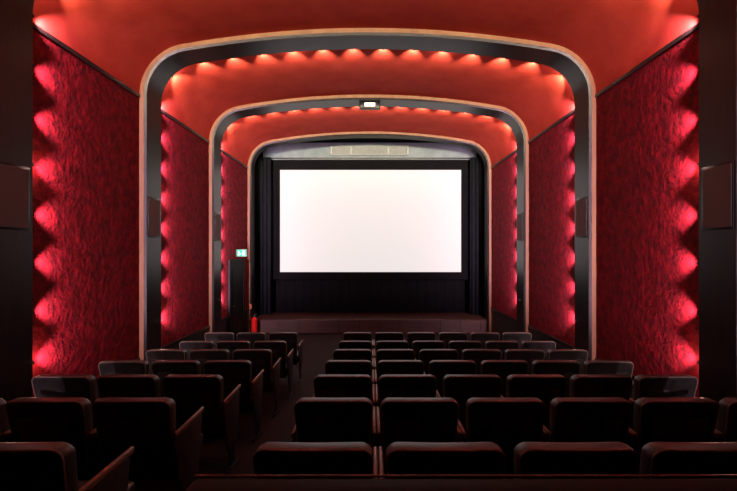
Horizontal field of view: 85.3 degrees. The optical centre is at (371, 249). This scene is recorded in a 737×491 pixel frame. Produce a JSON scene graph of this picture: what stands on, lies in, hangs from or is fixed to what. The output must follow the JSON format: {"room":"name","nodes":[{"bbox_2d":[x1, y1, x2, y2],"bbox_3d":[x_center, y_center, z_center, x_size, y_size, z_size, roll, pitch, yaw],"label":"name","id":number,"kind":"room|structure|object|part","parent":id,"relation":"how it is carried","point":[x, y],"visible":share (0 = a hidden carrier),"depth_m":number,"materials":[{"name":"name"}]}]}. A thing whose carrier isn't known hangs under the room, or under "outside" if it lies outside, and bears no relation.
{"room":"movie theater","nodes":[
{"label":"movie theater","id":0,"kind":"room"},
{"bbox_2d":[33,29,262,398],"bbox_3d":[-3.720,-0.455,5.700,0.120,6.330,15.800,0,0,0],"label":"wall","id":1,"kind":"structure","parent":0,"point":[86,124],"depth_m":5.50,"materials":[{"name":"red fabric"}]},
{"bbox_2d":[33,23,247,380],"bbox_3d":[-3.649,-0.355,6.500,0.022,4.189,10.594,0,0,0],"label":"trim","id":2,"kind":"structure","parent":1,"relation":"attached to","point":[36,27],"depth_m":5.82,"materials":[{"name":"brown wood"}]},
{"bbox_2d":[228,259,244,340],"bbox_3d":[-3.609,1.355,10.775,0.100,2.210,1.190,0,0,0],"label":"door","id":3,"kind":"structure","parent":1,"relation":"in","point":[236,267],"depth_m":10.71,"materials":[{"name":"wood"}]},
{"bbox_2d":[236,249,246,256],"bbox_3d":[-3.509,0.080,10.798,0.300,0.200,0.064,0,0,0],"label":"exit sign","id":4,"kind":"object","parent":1,"relation":"attached to","point":[239,252],"visible":1,"depth_m":10.77,"materials":[{"name":"green plastic"}]},
{"bbox_2d":[258,157,270,314],"bbox_3d":[-3.405,-0.450,12.748,0.409,5.000,0.142,0,0,0],"label":"stage curtain","id":5,"kind":"object","parent":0,"point":[264,164],"depth_m":12.73,"materials":[{"name":"black fabric"}]},
{"bbox_2d":[129,333,501,490],"bbox_3d":[-0.060,2.005,4.825,7.400,1.410,14.050,0,0,0],"label":"floor","id":6,"kind":"structure","parent":0,"point":[318,348],"depth_m":5.18,"materials":[{"name":"carpet"}]},
{"bbox_2d":[0,398,10,441],"bbox_3d":[-2.765,1.489,2.945,0.577,0.989,0.630,0,0,0],"label":"seat","id":7,"kind":"object","parent":6,"relation":"on","point":[4,424],"visible":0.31,"depth_m":2.72,"materials":[{"name":"brown leather"}]},
{"bbox_2d":[4,397,96,479],"bbox_3d":[-2.185,1.489,2.945,0.577,0.989,0.630,0,0,0],"label":"seat","id":8,"kind":"object","parent":6,"relation":"on","point":[69,420],"visible":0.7,"depth_m":2.68,"materials":[{"name":"brown leather"}]},
{"bbox_2d":[31,374,99,428],"bbox_3d":[-2.765,1.609,3.835,0.577,0.989,0.630,0,0,0],"label":"seat","id":9,"kind":"object","parent":6,"relation":"on","point":[45,385],"visible":0.35,"depth_m":3.56,"materials":[{"name":"brown leather"}]},
{"bbox_2d":[0,442,134,490],"bbox_3d":[-1.605,1.346,2.015,0.577,0.989,0.630,0,0,0],"label":"seat","id":10,"kind":"object","parent":6,"relation":"on","point":[24,466],"visible":1,"depth_m":1.75,"materials":[{"name":"brown leather"}]},
{"bbox_2d":[98,360,149,397],"bbox_3d":[-2.765,1.719,4.705,0.577,0.989,0.630,0,0,0],"label":"seat","id":11,"kind":"object","parent":6,"relation":"on","point":[106,367],"visible":0.31,"depth_m":4.42,"materials":[{"name":"brown leather"}]},
{"bbox_2d":[97,374,159,398],"bbox_3d":[-2.185,1.609,3.835,0.577,0.989,0.630,0,0,0],"label":"seat","id":12,"kind":"object","parent":6,"relation":"on","point":[109,385],"visible":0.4,"depth_m":3.56,"materials":[{"name":"brown leather"}]},
{"bbox_2d":[91,397,203,490],"bbox_3d":[-1.605,1.489,2.945,0.577,0.989,0.630,0,0,0],"label":"seat","id":13,"kind":"object","parent":6,"relation":"on","point":[162,451],"visible":0.87,"depth_m":2.71,"materials":[{"name":"brown leather"}]},
{"bbox_2d":[146,349,186,373],"bbox_3d":[-2.765,1.826,5.635,0.577,0.989,0.630,0,0,0],"label":"seat","id":14,"kind":"object","parent":6,"relation":"on","point":[152,355],"visible":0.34,"depth_m":5.36,"materials":[{"name":"brown leather"}]},
{"bbox_2d":[151,360,205,441],"bbox_3d":[-2.185,1.719,4.705,0.577,0.989,0.630,0,0,0],"label":"seat","id":15,"kind":"object","parent":6,"relation":"on","point":[161,368],"visible":0.34,"depth_m":4.43,"materials":[{"name":"brown leather"}]},
{"bbox_2d":[179,341,213,359],"bbox_3d":[-2.765,1.926,6.575,0.577,0.989,0.630,0,0,0],"label":"seat","id":16,"kind":"object","parent":6,"relation":"on","point":[188,346],"visible":0.27,"depth_m":6.29,"materials":[{"name":"brown leather"}]},
{"bbox_2d":[162,374,240,474],"bbox_3d":[-1.605,1.609,3.835,0.577,0.989,0.630,0,0,0],"label":"seat","id":17,"kind":"object","parent":6,"relation":"on","point":[190,392],"visible":0.66,"depth_m":3.60,"materials":[{"name":"brown leather"}]},
{"bbox_2d":[189,349,229,373],"bbox_3d":[-2.185,1.826,5.635,0.577,0.989,0.630,0,0,0],"label":"seat","id":18,"kind":"object","parent":6,"relation":"on","point":[201,355],"visible":0.34,"depth_m":5.36,"materials":[{"name":"brown leather"}]},
{"bbox_2d":[205,332,234,348],"bbox_3d":[-2.765,1.986,7.525,0.577,0.989,0.630,0,0,0],"label":"seat","id":19,"kind":"object","parent":6,"relation":"on","point":[215,337],"visible":0.3,"depth_m":7.25,"materials":[{"name":"brown leather"}]},
{"bbox_2d":[203,360,263,442],"bbox_3d":[-1.605,1.719,4.705,0.577,0.989,0.630,0,0,0],"label":"seat","id":20,"kind":"object","parent":6,"relation":"on","point":[234,373],"visible":0.72,"depth_m":4.46,"materials":[{"name":"brown leather"}]},
{"bbox_2d":[216,341,250,359],"bbox_3d":[-2.185,1.926,6.575,0.577,0.989,0.630,0,0,0],"label":"seat","id":21,"kind":"object","parent":6,"relation":"on","point":[231,346],"visible":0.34,"depth_m":6.29,"materials":[{"name":"brown leather"}]},
{"bbox_2d":[237,332,265,348],"bbox_3d":[-2.185,1.986,7.525,0.577,0.989,0.630,0,0,0],"label":"seat","id":22,"kind":"object","parent":6,"relation":"on","point":[251,337],"visible":0.33,"depth_m":7.25,"materials":[{"name":"brown leather"}]},
{"bbox_2d":[249,315,256,331],"bbox_3d":[-3.421,2.152,11.600,0.222,0.615,0.170,0,0,0],"label":"fire extinguisher","id":23,"kind":"object","parent":6,"relation":"on","point":[253,327],"visible":0.85,"depth_m":11.54,"materials":[{"name":"red metal"}]},
{"bbox_2d":[232,349,280,417],"bbox_3d":[-1.605,1.826,5.635,0.577,0.989,0.630,0,0,0],"label":"seat","id":24,"kind":"object","parent":6,"relation":"on","point":[260,359],"visible":0.64,"depth_m":5.39,"materials":[{"name":"brown leather"}]},
{"bbox_2d":[253,341,293,398],"bbox_3d":[-1.605,1.926,6.575,0.577,0.989,0.630,0,0,0],"label":"seat","id":25,"kind":"object","parent":6,"relation":"on","point":[278,348],"visible":0.55,"depth_m":6.33,"materials":[{"name":"brown leather"}]},
{"bbox_2d":[268,332,302,382],"bbox_3d":[-1.605,1.986,7.525,0.577,0.989,0.630,0,0,0],"label":"seat","id":26,"kind":"object","parent":6,"relation":"on","point":[291,338],"visible":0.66,"depth_m":7.27,"materials":[{"name":"brown leather"}]},
{"bbox_2d":[253,442,377,478],"bbox_3d":[-0.255,1.346,2.015,0.577,0.989,0.630,0,0,0],"label":"seat","id":27,"kind":"object","parent":6,"relation":"on","point":[270,458],"visible":0.81,"depth_m":1.73,"materials":[{"name":"brown leather"}]},
{"bbox_2d":[291,397,375,446],"bbox_3d":[-0.255,1.489,2.945,0.577,0.989,0.630,0,0,0],"label":"seat","id":28,"kind":"object","parent":6,"relation":"on","point":[316,419],"visible":0.59,"depth_m":2.67,"materials":[{"name":"brown leather"}]},
{"bbox_2d":[313,374,374,406],"bbox_3d":[-0.255,1.609,3.835,0.577,0.989,0.630,0,0,0],"label":"seat","id":29,"kind":"object","parent":6,"relation":"on","point":[325,385],"visible":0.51,"depth_m":3.56,"materials":[{"name":"brown leather"}]},
{"bbox_2d":[325,360,373,442],"bbox_3d":[-0.255,1.719,4.705,0.577,0.989,0.630,0,0,0],"label":"seat","id":30,"kind":"object","parent":6,"relation":"on","point":[331,366],"visible":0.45,"depth_m":4.42,"materials":[{"name":"brown leather"}]},
{"bbox_2d":[333,349,373,368],"bbox_3d":[-0.255,1.826,5.635,0.577,0.989,0.630,0,0,0],"label":"seat","id":31,"kind":"object","parent":6,"relation":"on","point":[338,354],"visible":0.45,"depth_m":5.35,"materials":[{"name":"brown leather"}]},
{"bbox_2d":[339,341,373,357],"bbox_3d":[-0.255,1.926,6.575,0.577,0.989,0.630,0,0,0],"label":"seat","id":32,"kind":"object","parent":6,"relation":"on","point":[342,344],"visible":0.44,"depth_m":6.29,"materials":[{"name":"brown leather"}]},
{"bbox_2d":[343,332,372,348],"bbox_3d":[-0.255,1.986,7.525,0.577,0.989,0.630,0,0,0],"label":"seat","id":33,"kind":"object","parent":6,"relation":"on","point":[347,336],"visible":0.39,"depth_m":7.24,"materials":[{"name":"brown leather"}]},
{"bbox_2d":[139,28,595,360],"bbox_3d":[-0.060,-0.548,6.525,7.196,5.899,0.450,0,0,0],"label":"wooden arch","id":34,"kind":"object","parent":6,"relation":"on","point":[172,60],"visible":0.98,"depth_m":6.38,"materials":[{"name":"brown wood"}]},
{"bbox_2d":[148,197,159,237],"bbox_3d":[-3.544,-0.524,6.511,0.012,0.648,0.329,0,0,0],"label":"wall speaker","id":35,"kind":"object","parent":34,"relation":"attached to","point":[153,203],"visible":1,"depth_m":6.49,"materials":[{"name":"black metal"}]},
{"bbox_2d":[161,49,574,320],"bbox_3d":[-0.060,-1.113,6.766,7.070,4.640,0.030,0,0,0],"label":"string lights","id":36,"kind":"object","parent":34,"relation":"attached to","point":[352,49],"visible":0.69,"depth_m":6.77,"materials":[{"name":"black metal"}]},
{"bbox_2d":[576,196,587,237],"bbox_3d":[3.424,-0.523,6.499,0.012,0.647,0.340,0,0,0],"label":"wall speaker","id":37,"kind":"object","parent":34,"relation":"attached to","point":[581,203],"visible":1,"depth_m":6.48,"materials":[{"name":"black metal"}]},
{"bbox_2d":[0,0,736,428],"bbox_3d":[-0.060,-0.688,3.965,7.196,5.621,0.450,0,0,0],"label":"wooden arch","id":38,"kind":"object","parent":6,"relation":"on","point":[717,18],"visible":0.75,"depth_m":3.99,"materials":[{"name":"brown wood"}]},
{"bbox_2d":[0,161,29,230],"bbox_3d":[-3.544,-0.524,3.976,0.012,0.648,0.323,0,0,0],"label":"wall speaker","id":39,"kind":"object","parent":38,"relation":"attached to","point":[14,179],"visible":1,"depth_m":3.96,"materials":[{"name":"black metal"}]},
{"bbox_2d":[33,14,698,363],"bbox_3d":[-0.060,-1.113,4.206,7.070,4.640,0.030,0,0,0],"label":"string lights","id":40,"kind":"object","parent":38,"relation":"attached to","point":[33,14],"visible":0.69,"depth_m":4.21,"materials":[{"name":"black metal"}]},
{"bbox_2d":[701,160,733,230],"bbox_3d":[3.424,-0.523,3.960,0.012,0.648,0.366,0,0,0],"label":"wall speaker","id":41,"kind":"object","parent":38,"relation":"attached to","point":[717,181],"visible":1,"depth_m":3.95,"materials":[{"name":"black metal"}]},
{"bbox_2d":[209,95,528,331],"bbox_3d":[-0.060,-0.509,9.225,7.196,5.978,0.450,0,0,0],"label":"wooden arch","id":42,"kind":"object","parent":6,"relation":"on","point":[231,115],"visible":0.94,"depth_m":9.03,"materials":[{"name":"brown wood"}]},
{"bbox_2d":[214,212,220,240],"bbox_3d":[-3.544,-0.530,9.193,0.012,0.631,0.358,0,0,0],"label":"wall speaker","id":43,"kind":"object","parent":42,"relation":"attached to","point":[217,217],"visible":1,"depth_m":9.19,"materials":[{"name":"black metal"}]},
{"bbox_2d":[359,101,379,109],"bbox_3d":[-0.040,-3.311,9.165,0.480,0.161,0.150,0,0,0],"label":"emergency light","id":44,"kind":"object","parent":42,"relation":"attached to","point":[363,105],"visible":1,"depth_m":9.10,"materials":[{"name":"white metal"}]},
{"bbox_2d":[517,213,522,240],"bbox_3d":[3.424,-0.529,9.209,0.012,0.628,0.310,0,0,0],"label":"wall speaker","id":45,"kind":"object","parent":42,"relation":"attached to","point":[520,215],"visible":1,"depth_m":9.18,"materials":[{"name":"black metal"}]},
{"bbox_2d":[247,131,490,331],"bbox_3d":[-0.060,-0.519,11.960,7.196,5.958,0.320,0,0,0],"label":"arch","id":46,"kind":"object","parent":6,"relation":"on","point":[259,149],"visible":0.99,"depth_m":11.81,"materials":[{"name":"brown wood"}]},
{"bbox_2d":[256,311,486,332],"bbox_3d":[-0.060,2.260,12.700,6.960,0.400,1.760,0,0,0],"label":"stage","id":47,"kind":"object","parent":6,"relation":"on","point":[298,322],"visible":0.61,"depth_m":11.86,"materials":[{"name":"brown wood"}]},
{"bbox_2d":[276,279,464,312],"bbox_3d":[-0.040,1.325,13.145,6.200,1.450,0.094,0,0,0],"label":"drape","id":48,"kind":"object","parent":47,"relation":"attached to","point":[292,295],"visible":0.7,"depth_m":13.14,"materials":[{"name":"black fabric"}]},
{"bbox_2d":[373,332,403,347],"bbox_3d":[0.325,1.986,7.525,0.577,0.989,0.630,0,0,0],"label":"seat","id":49,"kind":"object","parent":6,"relation":"on","point":[379,336],"visible":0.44,"depth_m":7.25,"materials":[{"name":"brown leather"}]},
{"bbox_2d":[374,341,408,369],"bbox_3d":[0.325,1.926,6.575,0.577,0.989,0.630,0,0,0],"label":"seat","id":50,"kind":"object","parent":6,"relation":"on","point":[379,344],"visible":0.33,"depth_m":6.29,"materials":[{"name":"brown leather"}]},
{"bbox_2d":[374,349,414,383],"bbox_3d":[0.325,1.826,5.635,0.577,0.989,0.630,0,0,0],"label":"seat","id":51,"kind":"object","parent":6,"relation":"on","point":[381,354],"visible":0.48,"depth_m":5.36,"materials":[{"name":"brown leather"}]},
{"bbox_2d":[374,360,424,406],"bbox_3d":[0.325,1.719,4.705,0.577,0.989,0.630,0,0,0],"label":"seat","id":52,"kind":"object","parent":6,"relation":"on","point":[384,367],"visible":0.42,"depth_m":4.42,"materials":[{"name":"brown leather"}]},
{"bbox_2d":[375,374,437,446],"bbox_3d":[0.325,1.609,3.835,0.577,0.989,0.630,0,0,0],"label":"seat","id":53,"kind":"object","parent":6,"relation":"on","point":[390,385],"visible":0.51,"depth_m":3.56,"materials":[{"name":"brown leather"}]},
{"bbox_2d":[376,397,461,478],"bbox_3d":[0.325,1.489,2.945,0.577,0.989,0.630,0,0,0],"label":"seat","id":54,"kind":"object","parent":6,"relation":"on","point":[403,419],"visible":0.64,"depth_m":2.68,"materials":[{"name":"brown leather"}]},
{"bbox_2d":[404,332,435,348],"bbox_3d":[0.905,1.986,7.525,0.577,0.989,0.630,0,0,0],"label":"seat","id":55,"kind":"object","parent":6,"relation":"on","point":[411,336],"visible":0.3,"depth_m":7.25,"materials":[{"name":"brown leather"}]},
{"bbox_2d":[412,341,445,359],"bbox_3d":[0.905,1.926,6.575,0.577,0.989,0.630,0,0,0],"label":"seat","id":56,"kind":"object","parent":6,"relation":"on","point":[417,346],"visible":0.33,"depth_m":6.29,"materials":[{"name":"brown leather"}]},
{"bbox_2d":[415,349,458,373],"bbox_3d":[0.905,1.826,5.635,0.577,0.989,0.630,0,0,0],"label":"seat","id":57,"kind":"object","parent":6,"relation":"on","point":[425,355],"visible":0.38,"depth_m":5.36,"materials":[{"name":"brown leather"}]},
{"bbox_2d":[378,442,505,478],"bbox_3d":[0.325,1.346,2.015,0.577,0.989,0.630,0,0,0],"label":"seat","id":58,"kind":"object","parent":6,"relation":"on","point":[402,458],"visible":0.84,"depth_m":1.73,"materials":[{"name":"brown leather"}]},
{"bbox_2d":[424,360,476,396],"bbox_3d":[0.905,1.719,4.705,0.577,0.989,0.630,0,0,0],"label":"seat","id":59,"kind":"object","parent":6,"relation":"on","point":[439,369],"visible":0.3,"depth_m":4.43,"materials":[{"name":"brown leather"}]},
{"bbox_2d":[438,332,467,348],"bbox_3d":[1.485,1.986,7.525,0.577,0.989,0.630,0,0,0],"label":"seat","id":60,"kind":"object","parent":6,"relation":"on","point":[446,337],"visible":0.28,"depth_m":7.25,"materials":[{"name":"brown leather"}]},
{"bbox_2d":[186,475,736,490],"bbox_3d":[1.445,1.195,1.152,3.950,1.042,0.104,0,0,0],"label":"rail","id":61,"kind":"object","parent":6,"relation":"on","point":[197,484],"visible":1,"depth_m":1.16,"materials":[{"name":"brown wood"}]},
{"bbox_2d":[448,341,481,359],"bbox_3d":[1.485,1.926,6.575,0.577,0.989,0.630,0,0,0],"label":"seat","id":62,"kind":"object","parent":6,"relation":"on","point":[459,346],"visible":0.27,"depth_m":6.29,"materials":[{"name":"brown leather"}]},
{"bbox_2d":[436,374,502,431],"bbox_3d":[0.905,1.609,3.835,0.577,0.989,0.630,0,0,0],"label":"seat","id":63,"kind":"object","parent":6,"relation":"on","point":[459,387],"visible":0.41,"depth_m":3.56,"materials":[{"name":"brown leather"}]},
{"bbox_2d":[462,349,501,373],"bbox_3d":[1.485,1.826,5.635,0.577,0.989,0.630,0,0,0],"label":"seat","id":64,"kind":"object","parent":6,"relation":"on","point":[477,355],"visible":0.3,"depth_m":5.36,"materials":[{"name":"brown leather"}]},
{"bbox_2d":[470,332,499,348],"bbox_3d":[2.065,1.986,7.525,0.577,0.989,0.630,0,0,0],"label":"seat","id":65,"kind":"object","parent":6,"relation":"on","point":[482,337],"visible":0.27,"depth_m":7.25,"materials":[{"name":"brown leather"}]},
{"bbox_2d":[485,341,518,359],"bbox_3d":[2.065,1.926,6.575,0.577,0.989,0.630,0,0,0],"label":"seat","id":66,"kind":"object","parent":6,"relation":"on","point":[502,346],"visible":0.31,"depth_m":6.29,"materials":[{"name":"brown leather"}]},
{"bbox_2d":[458,397,547,478],"bbox_3d":[0.905,1.489,2.945,0.577,0.989,0.630,0,0,0],"label":"seat","id":67,"kind":"object","parent":6,"relation":"on","point":[507,423],"visible":0.56,"depth_m":2.68,"materials":[{"name":"brown leather"}]},
{"bbox_2d":[480,360,528,397],"bbox_3d":[1.485,1.719,4.705,0.577,0.989,0.630,0,0,0],"label":"seat","id":68,"kind":"object","parent":6,"relation":"on","point":[503,369],"visible":0.33,"depth_m":4.43,"materials":[{"name":"brown leather"}]},
{"bbox_2d":[502,332,531,348],"bbox_3d":[2.645,1.986,7.525,0.577,0.989,0.630,0,0,0],"label":"seat","id":69,"kind":"object","parent":6,"relation":"on","point":[519,337],"visible":0.3,"depth_m":7.25,"materials":[{"name":"brown leather"}]},
{"bbox_2d":[504,349,544,373],"bbox_3d":[2.065,1.826,5.635,0.577,0.989,0.630,0,0,0],"label":"seat","id":70,"kind":"object","parent":6,"relation":"on","point":[528,355],"visible":0.32,"depth_m":5.36,"materials":[{"name":"brown leather"}]},
{"bbox_2d":[501,374,567,430],"bbox_3d":[1.485,1.609,3.835,0.577,0.989,0.630,0,0,0],"label":"seat","id":71,"kind":"object","parent":6,"relation":"on","point":[545,387],"visible":0.3,"depth_m":3.56,"materials":[{"name":"brown leather"}]},
{"bbox_2d":[521,341,555,359],"bbox_3d":[2.645,1.926,6.575,0.577,0.989,0.630,0,0,0],"label":"seat","id":72,"kind":"object","parent":6,"relation":"on","point":[545,346],"visible":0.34,"depth_m":6.29,"materials":[{"name":"brown leather"}]},
{"bbox_2d":[532,360,581,397],"bbox_3d":[2.065,1.719,4.705,0.577,0.989,0.630,0,0,0],"label":"seat","id":73,"kind":"object","parent":6,"relation":"on","point":[566,368],"visible":0.32,"depth_m":4.43,"materials":[{"name":"brown leather"}]},
{"bbox_2d":[547,349,587,373],"bbox_3d":[2.645,1.826,5.635,0.577,0.989,0.630,0,0,0],"label":"seat","id":74,"kind":"object","parent":6,"relation":"on","point":[580,355],"visible":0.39,"depth_m":5.36,"materials":[{"name":"brown leather"}]},
{"bbox_2d":[504,442,639,478],"bbox_3d":[0.905,1.346,2.015,0.577,0.989,0.630,0,0,0],"label":"seat","id":75,"kind":"object","parent":6,"relation":"on","point":[530,458],"visible":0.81,"depth_m":1.73,"materials":[{"name":"brown leather"}]},
{"bbox_2d":[543,397,633,448],"bbox_3d":[1.485,1.489,2.945,0.577,0.989,0.630,0,0,0],"label":"seat","id":76,"kind":"object","parent":6,"relation":"on","point":[571,419],"visible":0.56,"depth_m":2.68,"materials":[{"name":"brown leather"}]},
{"bbox_2d":[565,374,633,427],"bbox_3d":[2.065,1.609,3.835,0.577,0.989,0.630,0,0,0],"label":"seat","id":77,"kind":"object","parent":6,"relation":"on","point":[581,385],"visible":0.38,"depth_m":3.56,"materials":[{"name":"brown leather"}]},
{"bbox_2d":[583,360,633,398],"bbox_3d":[2.645,1.719,4.705,0.577,0.989,0.630,0,0,0],"label":"seat","id":78,"kind":"object","parent":6,"relation":"on","point":[624,367],"visible":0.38,"depth_m":4.42,"materials":[{"name":"brown leather"}]},
{"bbox_2d":[630,374,697,429],"bbox_3d":[2.645,1.609,3.835,0.577,0.989,0.630,0,0,0],"label":"seat","id":79,"kind":"object","parent":6,"relation":"on","point":[644,385],"visible":0.38,"depth_m":3.56,"materials":[{"name":"brown leather"}]},
{"bbox_2d":[629,397,720,478],"bbox_3d":[2.065,1.489,2.945,0.577,0.989,0.630,0,0,0],"label":"seat","id":80,"kind":"object","parent":6,"relation":"on","point":[654,419],"visible":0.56,"depth_m":2.68,"materials":[{"name":"brown leather"}]},
{"bbox_2d":[639,442,736,478],"bbox_3d":[1.485,1.346,2.015,0.577,0.989,0.630,0,0,0],"label":"seat","id":81,"kind":"object","parent":6,"relation":"on","point":[656,458],"visible":0.59,"depth_m":1.73,"materials":[{"name":"brown leather"}]},
{"bbox_2d":[715,397,736,441],"bbox_3d":[2.645,1.489,2.945,0.577,0.989,0.630,0,0,0],"label":"seat","id":82,"kind":"object","parent":6,"relation":"on","point":[726,425],"visible":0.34,"depth_m":2.70,"materials":[{"name":"brown leather"}]},
{"bbox_2d":[33,0,698,166],"bbox_3d":[-0.060,-3.029,5.050,7.440,1.182,14.500,0,0,0],"label":"ceiling","id":83,"kind":"structure","parent":0,"point":[122,38],"depth_m":6.25,"materials":[{"name":"red paint"}]},
{"bbox_2d":[273,160,467,278],"bbox_3d":[-0.030,-0.975,12.975,6.280,3.850,0.090,0,0,0],"label":"screen masking frame","id":84,"kind":"object","parent":83,"relation":"hanging from","point":[278,165],"depth_m":12.99,"materials":[{"name":"fabric"}]},
{"bbox_3d":[-0.030,-0.943,13.005,5.880,3.315,0.030,0,0,0],"label":"cinema screen","id":85,"kind":"part","parent":84,"relation":"part of","materials":[{"name":"white fabric"}]},
{"bbox_2d":[300,138,438,142],"bbox_3d":[-0.060,-3.560,12.950,7.200,0.120,1.300,0,0,0],"label":"ceiling","id":86,"kind":"structure","parent":0,"point":[351,140],"depth_m":12.90,"materials":[{"name":"paint"}]},
{"bbox_2d":[263,143,475,159],"bbox_3d":[-0.060,-3.195,12.950,6.900,0.550,0.100,0,0,0],"label":"fascia","id":87,"kind":"object","parent":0,"point":[294,151],"depth_m":12.93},
{"bbox_2d":[330,146,408,154],"bbox_3d":[-0.060,-3.210,12.887,2.520,0.300,0.075,0,0,0],"label":"ventilation grille","id":88,"kind":"object","parent":87,"relation":"attached to","point":[334,150],"visible":1,"depth_m":12.86,"materials":[{"name":"brown metal"}]},
{"bbox_2d":[271,160,469,310],"bbox_3d":[-0.060,-0.455,13.660,7.440,6.330,0.120,0,0,0],"label":"wall","id":89,"kind":"structure","parent":0,"point":[273,281],"depth_m":13.60,"materials":[{"name":"black fabric"}]},
{"bbox_2d":[470,157,481,314],"bbox_3d":[3.315,-0.450,12.731,0.350,5.000,0.122,0,0,0],"label":"stage curtain","id":90,"kind":"object","parent":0,"point":[475,162],"depth_m":12.71,"materials":[{"name":"black fabric"}]},
{"bbox_2d":[476,29,698,397],"bbox_3d":[3.600,-0.455,5.700,0.120,6.330,15.800,0,0,0],"label":"wall","id":91,"kind":"structure","parent":0,"point":[647,123],"depth_m":5.55,"materials":[{"name":"red fabric"}]},
{"bbox_2d":[491,23,698,378],"bbox_3d":[3.529,-0.355,6.500,0.022,4.189,10.594,0,0,0],"label":"trim","id":92,"kind":"structure","parent":91,"relation":"attached to","point":[695,27],"depth_m":5.93,"materials":[{"name":"brown wood"}]}
]}

